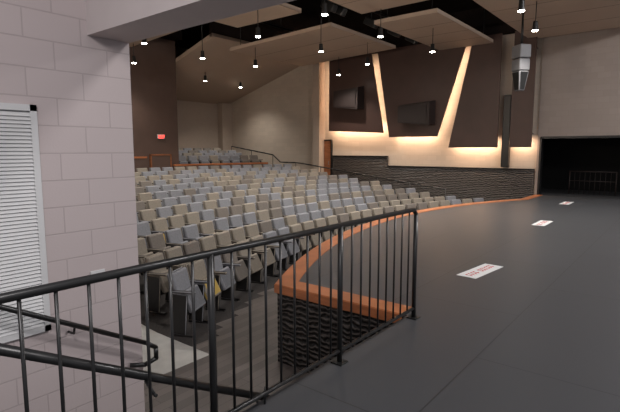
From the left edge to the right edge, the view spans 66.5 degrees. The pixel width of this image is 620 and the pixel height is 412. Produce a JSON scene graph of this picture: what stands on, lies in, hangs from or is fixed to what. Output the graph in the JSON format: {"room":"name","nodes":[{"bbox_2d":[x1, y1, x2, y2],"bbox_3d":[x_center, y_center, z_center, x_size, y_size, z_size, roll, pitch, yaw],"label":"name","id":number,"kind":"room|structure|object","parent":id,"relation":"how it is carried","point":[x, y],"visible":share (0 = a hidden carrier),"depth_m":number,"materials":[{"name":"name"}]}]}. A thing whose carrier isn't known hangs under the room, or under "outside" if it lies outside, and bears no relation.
{"room":"auditorium","nodes":[
{"label":"auditorium","id":0,"kind":"room"},
{"bbox_2d":[0,0,144,411],"bbox_3d":[-3.873,-0.105,1.316,0.300,5.200,7.230,5,9,38],"label":"wall","id":1,"kind":"structure","parent":0,"point":[79,83],"depth_m":3.69,"materials":[{"name":"grey brick"}]},
{"bbox_2d":[0,102,50,342],"bbox_3d":[-2.313,0.158,3.051,0.025,1.670,1.120,5,9,38],"label":"air vent","id":2,"kind":"object","parent":1,"relation":"in","point":[23,257],"visible":0.92,"depth_m":3.36,"materials":[{"name":"white metal"}]},
{"bbox_2d":[0,304,158,367],"bbox_3d":[-2.212,0.912,3.181,0.146,1.240,2.610,5,9,38],"label":"stair handrail","id":3,"kind":"object","parent":1,"relation":"attached to","point":[3,307],"visible":0.87,"depth_m":3.67,"materials":[{"name":"black metal"}]},
{"bbox_2d":[90,269,104,274],"bbox_3d":[-1.728,0.546,3.850,0.008,0.050,0.120,5,9,38],"label":"wall switch plate","id":4,"kind":"object","parent":1,"relation":"attached to","point":[100,270],"visible":0.54,"depth_m":3.84,"materials":[{"name":"white plastic"}]},
{"bbox_2d":[129,38,178,171],"bbox_3d":[-10.602,-3.334,17.746,4.050,6.750,10.470,5,9,38],"label":"wall","id":5,"kind":"structure","parent":0,"point":[153,75],"depth_m":19.59,"materials":[{"name":"brown paint"}]},
{"bbox_2d":[149,154,171,170],"bbox_3d":[-6.303,-1.514,20.027,0.090,1.360,1.020,5,9,38],"label":"door","id":6,"kind":"structure","parent":5,"relation":"in","point":[156,160],"depth_m":19.94,"materials":[{"name":"brown wood"}]},
{"bbox_2d":[157,134,164,138],"bbox_3d":[-6.273,-2.921,19.914,0.070,0.180,0.340,5,9,38],"label":"exit sign","id":7,"kind":"object","parent":5,"relation":"attached to","point":[159,136],"visible":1,"depth_m":19.86,"materials":[{"name":"red plastic"}]},
{"bbox_2d":[159,30,181,40],"bbox_3d":[-10.407,-7.040,17.151,4.550,0.750,10.470,5,9,38],"label":"bulkhead","id":8,"kind":"object","parent":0,"point":[175,36],"depth_m":19.64,"materials":[{"name":"black paint"}]},
{"bbox_2d":[85,0,294,42],"bbox_3d":[1.399,-2.278,1.253,7.700,2.470,0.350,5,9,38],"label":"wall","id":9,"kind":"structure","parent":0,"point":[128,21],"depth_m":3.24,"materials":[{"name":"paint"}]},
{"bbox_2d":[175,46,217,149],"bbox_3d":[-6.891,-4.615,25.383,0.300,7.500,6.250,5,9,38],"label":"wall","id":10,"kind":"structure","parent":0,"point":[197,121],"depth_m":25.98,"materials":[{"name":"beige paint"}]},
{"bbox_2d":[217,103,232,152],"bbox_3d":[-4.902,-3.998,27.401,0.400,3.800,0.750,5,9,38],"label":"pilaster","id":11,"kind":"object","parent":10,"relation":"attached to","point":[225,133],"visible":0.64,"depth_m":27.13,"materials":[{"name":"beige paint"}]},
{"bbox_2d":[140,247,313,411],"bbox_3d":[-2.615,-0.303,15.711,19.400,2.208,16.720,5,9,38],"label":"floor","id":12,"kind":"structure","parent":0,"point":[159,325],"depth_m":6.26,"materials":[{"name":"concrete"}]},
{"bbox_2d":[134,156,146,171],"bbox_3d":[-8.782,-0.975,16.061,0.470,1.320,7.923,4,8,29],"label":"parapet","id":13,"kind":"object","parent":12,"relation":"on","point":[140,161],"visible":0.07,"depth_m":19.09,"materials":[{"name":"brown wood"}]},
{"bbox_2d":[178,148,220,152],"bbox_3d":[-6.171,-2.529,24.281,4.058,0.885,0.539,-6,9,-42],"label":"seats","id":14,"kind":"object","parent":12,"relation":"on","point":[186,149],"visible":0.1,"depth_m":24.77,"materials":[{"name":"beige fabric"}]},
{"bbox_2d":[179,150,235,155],"bbox_3d":[-5.533,-2.350,23.782,4.630,0.885,0.562,-6,9,-42],"label":"seats","id":15,"kind":"object","parent":12,"relation":"on","point":[180,151],"visible":0.12,"depth_m":24.30,"materials":[{"name":"beige fabric"}]},
{"bbox_2d":[179,153,241,160],"bbox_3d":[-4.912,-2.174,23.297,4.060,0.885,0.544,-6,9,-42],"label":"seats","id":16,"kind":"object","parent":12,"relation":"on","point":[183,154],"visible":0.16,"depth_m":23.33,"materials":[{"name":"grey fabric"}]},
{"bbox_2d":[136,164,291,175],"bbox_3d":[-5.341,-1.035,18.275,1.464,0.885,13.633,5,9,38],"label":"seats","id":17,"kind":"object","parent":12,"relation":"on","point":[226,167],"visible":0.16,"depth_m":20.17,"materials":[{"name":"beige fabric"}]},
{"bbox_2d":[135,167,299,180],"bbox_3d":[-4.837,-0.840,17.531,1.554,0.883,13.619,5,9,38],"label":"seats","id":18,"kind":"object","parent":12,"relation":"on","point":[159,173],"visible":0.17,"depth_m":19.39,"materials":[{"name":"beige fabric"}]},
{"bbox_2d":[173,162,267,170],"bbox_3d":[-4.043,-1.519,22.153,5.074,0.970,0.287,-6,9,-42],"label":"parapet","id":19,"kind":"object","parent":12,"relation":"on","point":[252,163],"visible":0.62,"depth_m":21.86,"materials":[{"name":"brown wood"}]},
{"bbox_2d":[179,155,262,163],"bbox_3d":[-4.275,-1.995,22.796,4.630,0.885,0.570,-6,9,-42],"label":"seats","id":20,"kind":"object","parent":12,"relation":"on","point":[203,159],"visible":0.57,"depth_m":22.76,"materials":[{"name":"grey fabric"}]},
{"bbox_2d":[135,169,318,186],"bbox_3d":[-4.072,-0.705,17.275,1.545,0.885,13.613,5,9,38],"label":"seats","id":21,"kind":"object","parent":12,"relation":"on","point":[176,176],"visible":0.15,"depth_m":18.63,"materials":[{"name":"grey fabric"}]},
{"bbox_2d":[135,172,327,192],"bbox_3d":[-3.558,-0.510,16.524,1.647,0.883,13.594,5,9,38],"label":"seats","id":22,"kind":"object","parent":12,"relation":"on","point":[173,182],"visible":0.16,"depth_m":17.87,"materials":[{"name":"grey fabric"}]},
{"bbox_2d":[135,175,348,200],"bbox_3d":[-2.804,-0.375,16.271,1.642,0.885,13.588,5,9,38],"label":"seats","id":23,"kind":"object","parent":12,"relation":"on","point":[151,189],"visible":0.11,"depth_m":16.95,"materials":[{"name":"grey fabric"}]},
{"bbox_2d":[136,178,359,208],"bbox_3d":[-2.286,-0.180,15.520,1.733,0.883,13.562,5,9,38],"label":"seats","id":24,"kind":"object","parent":12,"relation":"on","point":[172,193],"visible":0.17,"depth_m":16.04,"materials":[{"name":"beige fabric"}]},
{"bbox_2d":[136,181,382,220],"bbox_3d":[-1.532,-0.045,15.259,1.753,0.885,13.556,5,9,38],"label":"seats","id":25,"kind":"object","parent":12,"relation":"on","point":[154,203],"visible":0.15,"depth_m":15.27,"materials":[{"name":"grey fabric"}]},
{"bbox_2d":[136,185,394,230],"bbox_3d":[-1.002,0.152,14.499,1.850,0.883,13.520,5,9,38],"label":"seats","id":26,"kind":"object","parent":12,"relation":"on","point":[148,214],"visible":0.19,"depth_m":14.12,"materials":[{"name":"grey fabric"}]},
{"bbox_2d":[137,188,419,247],"bbox_3d":[-0.259,0.287,14.236,1.891,0.885,13.514,5,9,38],"label":"seats","id":27,"kind":"object","parent":12,"relation":"on","point":[158,225],"visible":0.29,"depth_m":12.99,"materials":[{"name":"grey fabric"}]},
{"bbox_2d":[137,192,434,292],"bbox_3d":[0.213,0.479,13.505,1.837,0.885,13.471,5,8,37],"label":"seats","id":28,"kind":"object","parent":12,"relation":"on","point":[155,242],"visible":0.3,"depth_m":11.61,"materials":[{"name":"beige fabric"}]},
{"bbox_2d":[143,196,461,314],"bbox_3d":[1.018,0.621,13.200,2.059,0.885,13.460,5,9,38],"label":"seats","id":29,"kind":"object","parent":12,"relation":"on","point":[158,284],"visible":0.33,"depth_m":10.07,"materials":[{"name":"beige fabric"}]},
{"bbox_2d":[167,198,483,337],"bbox_3d":[1.749,0.732,12.606,2.179,0.883,13.913,5,9,38],"label":"seats","id":30,"kind":"object","parent":12,"relation":"on","point":[181,277],"visible":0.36,"depth_m":8.93,"materials":[{"name":"grey fabric"}]},
{"bbox_2d":[231,146,445,199],"bbox_3d":[0.515,-1.551,22.660,12.536,2.716,0.060,5,9,38],"label":"handrail","id":31,"kind":"object","parent":12,"relation":"on","point":[409,183],"visible":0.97,"depth_m":21.69,"materials":[{"name":"black metal"}]},
{"bbox_2d":[243,195,619,411],"bbox_3d":[5.229,1.582,4.926,13.700,1.000,23.880,5,9,38],"label":"stage","id":32,"kind":"object","parent":12,"relation":"on","point":[539,331],"visible":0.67,"depth_m":4.87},
{"bbox_2d":[0,343,269,403],"bbox_3d":[-0.916,1.065,2.360,0.128,1.278,2.324,5,9,38],"label":"stair handrail","id":33,"kind":"object","parent":32,"relation":"on","point":[6,350],"visible":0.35,"depth_m":2.31,"materials":[{"name":"black metal"}]},
{"bbox_2d":[0,208,419,411],"bbox_3d":[-0.637,0.803,2.552,0.100,1.106,5.420,5,9,38],"label":"guard railing","id":34,"kind":"object","parent":32,"relation":"on","point":[16,295],"visible":1,"depth_m":2.83,"materials":[{"name":"black metal"}]},
{"bbox_2d":[274,194,541,322],"bbox_3d":[3.569,0.309,11.801,2.788,0.112,14.880,4,8,31],"label":"trim","id":35,"kind":"structure","parent":32,"relation":"attached to","point":[287,277],"depth_m":5.68,"materials":[{"name":"orange wood"}]},
{"bbox_2d":[457,264,502,278],"bbox_3d":[2.347,0.888,6.503,0.270,0.004,0.880,7,9,44],"label":"warning sign","id":36,"kind":"object","parent":32,"relation":"on","point":[483,269],"visible":1,"depth_m":6.45,"materials":[{"name":"white paper"}]},
{"bbox_2d":[532,220,552,225],"bbox_3d":[5.283,0.387,10.745,0.270,0.004,0.880,5,9,38],"label":"warning sign","id":37,"kind":"object","parent":32,"relation":"on","point":[541,222],"visible":1,"depth_m":10.67,"materials":[{"name":"white paper"}]},
{"bbox_2d":[568,171,617,195],"bbox_3d":[10.453,-0.851,17.524,1.540,0.870,0.038,5,9,38],"label":"guard railing","id":38,"kind":"object","parent":32,"relation":"on","point":[600,172],"visible":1,"depth_m":17.43,"materials":[{"name":"black metal"}]},
{"bbox_2d":[176,33,298,103],"bbox_3d":[-4.429,-6.331,23.201,6.600,2.080,6.250,5,9,38],"label":"ceiling","id":39,"kind":"structure","parent":0,"point":[224,69],"depth_m":22.74,"materials":[{"name":"beige paint"}]},
{"bbox_2d":[209,21,282,41],"bbox_3d":[-1.987,-7.433,21.108,0.150,0.900,6.250,5,9,38],"label":"ceiling","id":40,"kind":"structure","parent":0,"point":[248,32],"depth_m":19.94,"materials":[{"name":"black paint"}]},
{"bbox_2d":[175,0,481,48],"bbox_3d":[1.392,-6.873,11.918,29.600,0.150,16.900,5,9,38],"label":"ceiling","id":41,"kind":"structure","parent":0,"point":[310,15],"depth_m":19.23,"materials":[{"name":"black paint"}]},
{"bbox_2d":[129,30,178,46],"bbox_3d":[-6.521,-6.446,15.303,3.502,1.494,3.600,5,9,38],"label":"cloud","id":42,"kind":"object","parent":41,"relation":"attached to","point":[135,43],"visible":0.03,"depth_m":17.02,"materials":[{"name":"brown wood"}]},
{"bbox_2d":[132,44,135,63],"bbox_3d":[-6.500,-5.681,17.438,0.150,0.816,0.146,5,9,38],"label":"pendant light","id":43,"kind":"object","parent":42,"relation":"hanging from","point":[133,57],"visible":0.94,"depth_m":17.42,"materials":[{"name":"black metal"}]},
{"bbox_2d":[200,24,204,58],"bbox_3d":[-3.766,-6.270,16.459,0.150,2.216,0.146,5,9,38],"label":"pendant light","id":44,"kind":"object","parent":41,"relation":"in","point":[202,56],"visible":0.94,"depth_m":16.52,"materials":[{"name":"black metal"}]},
{"bbox_2d":[214,3,300,27],"bbox_3d":[-2.178,-6.264,13.379,2.700,1.403,2.800,5,9,38],"label":"cloud","id":45,"kind":"object","parent":41,"relation":"hanging from","point":[285,9],"visible":0.42,"depth_m":13.98,"materials":[{"name":"beige wood"}]},
{"bbox_2d":[255,10,260,37],"bbox_3d":[-1.473,-5.200,13.376,0.150,0.816,0.146,5,9,38],"label":"pendant light","id":46,"kind":"object","parent":45,"relation":"hanging from","point":[258,34],"visible":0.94,"depth_m":13.36,"materials":[{"name":"black metal"}]},
{"bbox_2d":[230,22,395,65],"bbox_3d":[0.144,-6.846,18.659,4.901,1.488,4.400,5,9,38],"label":"cloud","id":47,"kind":"object","parent":41,"relation":"attached to","point":[300,47],"visible":0.89,"depth_m":18.20,"materials":[{"name":"beige wood"}]},
{"bbox_2d":[254,47,256,66],"bbox_3d":[-2.097,-5.764,18.140,0.150,0.816,0.146,5,9,38],"label":"pendant light","id":48,"kind":"object","parent":47,"relation":"hanging from","point":[255,60],"visible":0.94,"depth_m":18.12,"materials":[{"name":"black metal"}]},
{"bbox_2d":[319,44,322,52],"bbox_3d":[0.358,-6.139,15.349,0.150,2.216,0.146,5,9,38],"label":"pendant light","id":49,"kind":"object","parent":47,"relation":"hanging from","point":[320,45],"visible":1,"depth_m":15.41,"materials":[{"name":"black metal"}]},
{"bbox_2d":[365,42,368,64],"bbox_3d":[2.152,-5.711,17.695,0.150,0.816,0.146,5,9,38],"label":"pendant light","id":50,"kind":"object","parent":47,"relation":"hanging from","point":[367,57],"visible":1,"depth_m":17.67,"materials":[{"name":"black metal"}]},
{"bbox_2d":[260,0,417,44],"bbox_3d":[-0.253,-6.324,13.499,7.240,1.313,15.800,5,9,38],"label":"air duct","id":51,"kind":"object","parent":41,"relation":"hanging from","point":[332,7],"visible":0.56,"depth_m":15.84,"materials":[{"name":"black metal"}]},
{"bbox_2d":[329,0,426,13],"bbox_3d":[1.549,-6.050,11.568,2.800,1.403,3.400,5,9,38],"label":"cloud","id":52,"kind":"object","parent":41,"relation":"hanging from","point":[360,6],"visible":1,"depth_m":12.93,"materials":[{"name":"beige wood"}]},
{"bbox_2d":[321,0,327,15],"bbox_3d":[0.345,-4.942,11.198,0.150,0.816,0.146,5,9,38],"label":"pendant light","id":53,"kind":"object","parent":52,"relation":"hanging from","point":[324,5],"visible":1,"depth_m":11.18,"materials":[{"name":"black metal"}]},
{"bbox_2d":[378,15,382,37],"bbox_3d":[2.000,-5.199,13.367,0.150,0.816,0.146,5,9,38],"label":"pendant light","id":54,"kind":"object","parent":52,"relation":"hanging from","point":[380,29],"visible":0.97,"depth_m":13.35,"materials":[{"name":"black metal"}]},
{"bbox_2d":[374,0,492,49],"bbox_3d":[4.441,-6.598,16.200,2.100,1.403,5.100,5,9,38],"label":"cloud","id":55,"kind":"object","parent":41,"relation":"hanging from","point":[447,32],"visible":0.92,"depth_m":15.61,"materials":[{"name":"beige wood"}]},
{"bbox_2d":[430,37,434,52],"bbox_3d":[4.013,-5.447,15.457,0.150,0.816,0.146,5,9,38],"label":"pendant light","id":56,"kind":"object","parent":55,"relation":"hanging from","point":[432,48],"visible":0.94,"depth_m":15.45,"materials":[{"name":"black metal"}]},
{"bbox_2d":[473,0,619,37],"bbox_3d":[7.513,-6.288,13.575,3.600,1.403,5.800,5,9,38],"label":"cloud","id":57,"kind":"object","parent":41,"relation":"attached to","point":[554,17],"visible":0.98,"depth_m":13.98,"materials":[{"name":"beige wood"}]},
{"bbox_2d":[511,12,530,90],"bbox_3d":[6.182,-4.522,13.828,0.370,2.270,0.420,-2,7,-13],"label":"loudspeaker","id":58,"kind":"object","parent":57,"relation":"hanging from","point":[521,53],"visible":0.99,"depth_m":13.74,"materials":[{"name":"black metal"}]},
{"bbox_2d":[518,0,524,11],"bbox_3d":[4.890,-5.602,10.816,0.150,2.216,0.146,5,9,38],"label":"pendant light","id":59,"kind":"object","parent":57,"relation":"hanging from","point":[521,7],"visible":1,"depth_m":10.88,"materials":[{"name":"black metal"}]},
{"bbox_2d":[532,1,537,31],"bbox_3d":[6.061,-5.119,12.689,0.150,0.816,0.146,5,9,38],"label":"pendant light","id":60,"kind":"object","parent":57,"relation":"hanging from","point":[535,23],"visible":1,"depth_m":12.67,"materials":[{"name":"black metal"}]},
{"bbox_2d":[230,33,542,194],"bbox_3d":[1.756,-4.048,22.719,17.200,8.000,0.300,5,9,38],"label":"wall","id":61,"kind":"structure","parent":0,"point":[276,118],"depth_m":22.54,"materials":[{"name":"beige paint"}]},
{"bbox_2d":[313,62,324,171],"bbox_3d":[0.428,-4.117,23.295,0.400,6.600,0.450,5,9,38],"label":"column","id":62,"kind":"structure","parent":61,"relation":"attached to","point":[318,68],"depth_m":23.10,"materials":[{"name":"beige paint"}]},
{"bbox_2d":[324,139,332,174],"bbox_3d":[0.887,-2.198,23.334,0.450,2.140,0.150,5,9,38],"label":"door","id":63,"kind":"structure","parent":61,"relation":"in","point":[328,144],"depth_m":23.27,"materials":[{"name":"brown wood"}]},
{"bbox_2d":[329,53,383,132],"bbox_3d":[2.220,-5.184,21.677,2.950,3.700,0.530,5,9,38],"label":"wall panel","id":64,"kind":"object","parent":61,"relation":"attached to","point":[354,72],"visible":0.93,"depth_m":21.46,"materials":[{"name":"brown fabric"}]},
{"bbox_2d":[333,86,363,108],"bbox_3d":[1.723,-4.883,21.449,1.400,1.044,0.500,5,9,38],"label":"loudspeaker","id":65,"kind":"object","parent":64,"relation":"attached to","point":[352,98],"visible":1,"depth_m":21.14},
{"bbox_2d":[378,44,465,136],"bbox_3d":[4.663,-4.781,19.762,4.000,3.750,0.530,5,9,38],"label":"wall panel","id":66,"kind":"object","parent":61,"relation":"attached to","point":[411,74],"visible":0.9,"depth_m":19.58,"materials":[{"name":"brown fabric"}]},
{"bbox_2d":[398,100,435,124],"bbox_3d":[4.341,-3.817,19.470,1.500,0.995,0.500,5,9,38],"label":"loudspeaker","id":67,"kind":"object","parent":66,"relation":"attached to","point":[422,112],"visible":1,"depth_m":19.16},
{"bbox_2d":[332,155,534,202],"bbox_3d":[4.715,-0.954,20.442,9.200,2.390,0.110,5,9,38],"label":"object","id":68,"kind":"structure","parent":61,"relation":"attached to","point":[489,184],"depth_m":19.59,"materials":[{"name":"black stone"}]},
{"bbox_2d":[357,7,516,53],"bbox_3d":[4.680,-7.176,19.580,9.200,1.050,0.350,5,9,38],"label":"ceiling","id":69,"kind":"structure","parent":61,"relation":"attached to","point":[474,18],"depth_m":18.06,"materials":[{"name":"black paint"}]},
{"bbox_2d":[448,33,502,147],"bbox_3d":[6.460,-4.364,18.366,1.900,4.150,0.530,5,9,38],"label":"wall panel","id":70,"kind":"object","parent":61,"relation":"attached to","point":[476,122],"visible":0.98,"depth_m":18.01,"materials":[{"name":"brown fabric"}]},
{"bbox_2d":[501,95,511,166],"bbox_3d":[7.458,-2.827,17.926,0.270,2.700,0.250,5,9,38],"label":"loudspeaker","id":71,"kind":"object","parent":61,"relation":"attached to","point":[505,149],"visible":0.87,"depth_m":17.83,"materials":[{"name":"black metal"}]},
{"bbox_2d":[509,31,537,146],"bbox_3d":[7.847,-4.234,17.266,0.750,4.150,0.530,5,9,38],"label":"wall panel","id":72,"kind":"object","parent":61,"relation":"attached to","point":[522,104],"visible":0.73,"depth_m":17.09,"materials":[{"name":"brown fabric"}]},
{"bbox_2d":[535,27,619,194],"bbox_3d":[13.292,-2.958,13.511,12.400,8.000,0.300,5,9,38],"label":"wall","id":73,"kind":"structure","parent":0,"point":[580,89],"depth_m":16.34,"materials":[{"name":"beige paint"}]},
{"bbox_2d":[537,135,619,194],"bbox_3d":[10.080,-1.343,16.284,4.020,2.140,0.340,5,9,38],"label":"trim opening","id":74,"kind":"structure","parent":73,"relation":"attached to","point":[542,138],"depth_m":17.28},
{"bbox_2d":[540,138,619,198],"bbox_3d":[11.109,-1.780,17.595,5.300,2.900,3.100,5,9,38],"label":"wall","id":75,"kind":"structure","parent":0,"point":[560,156],"depth_m":19.35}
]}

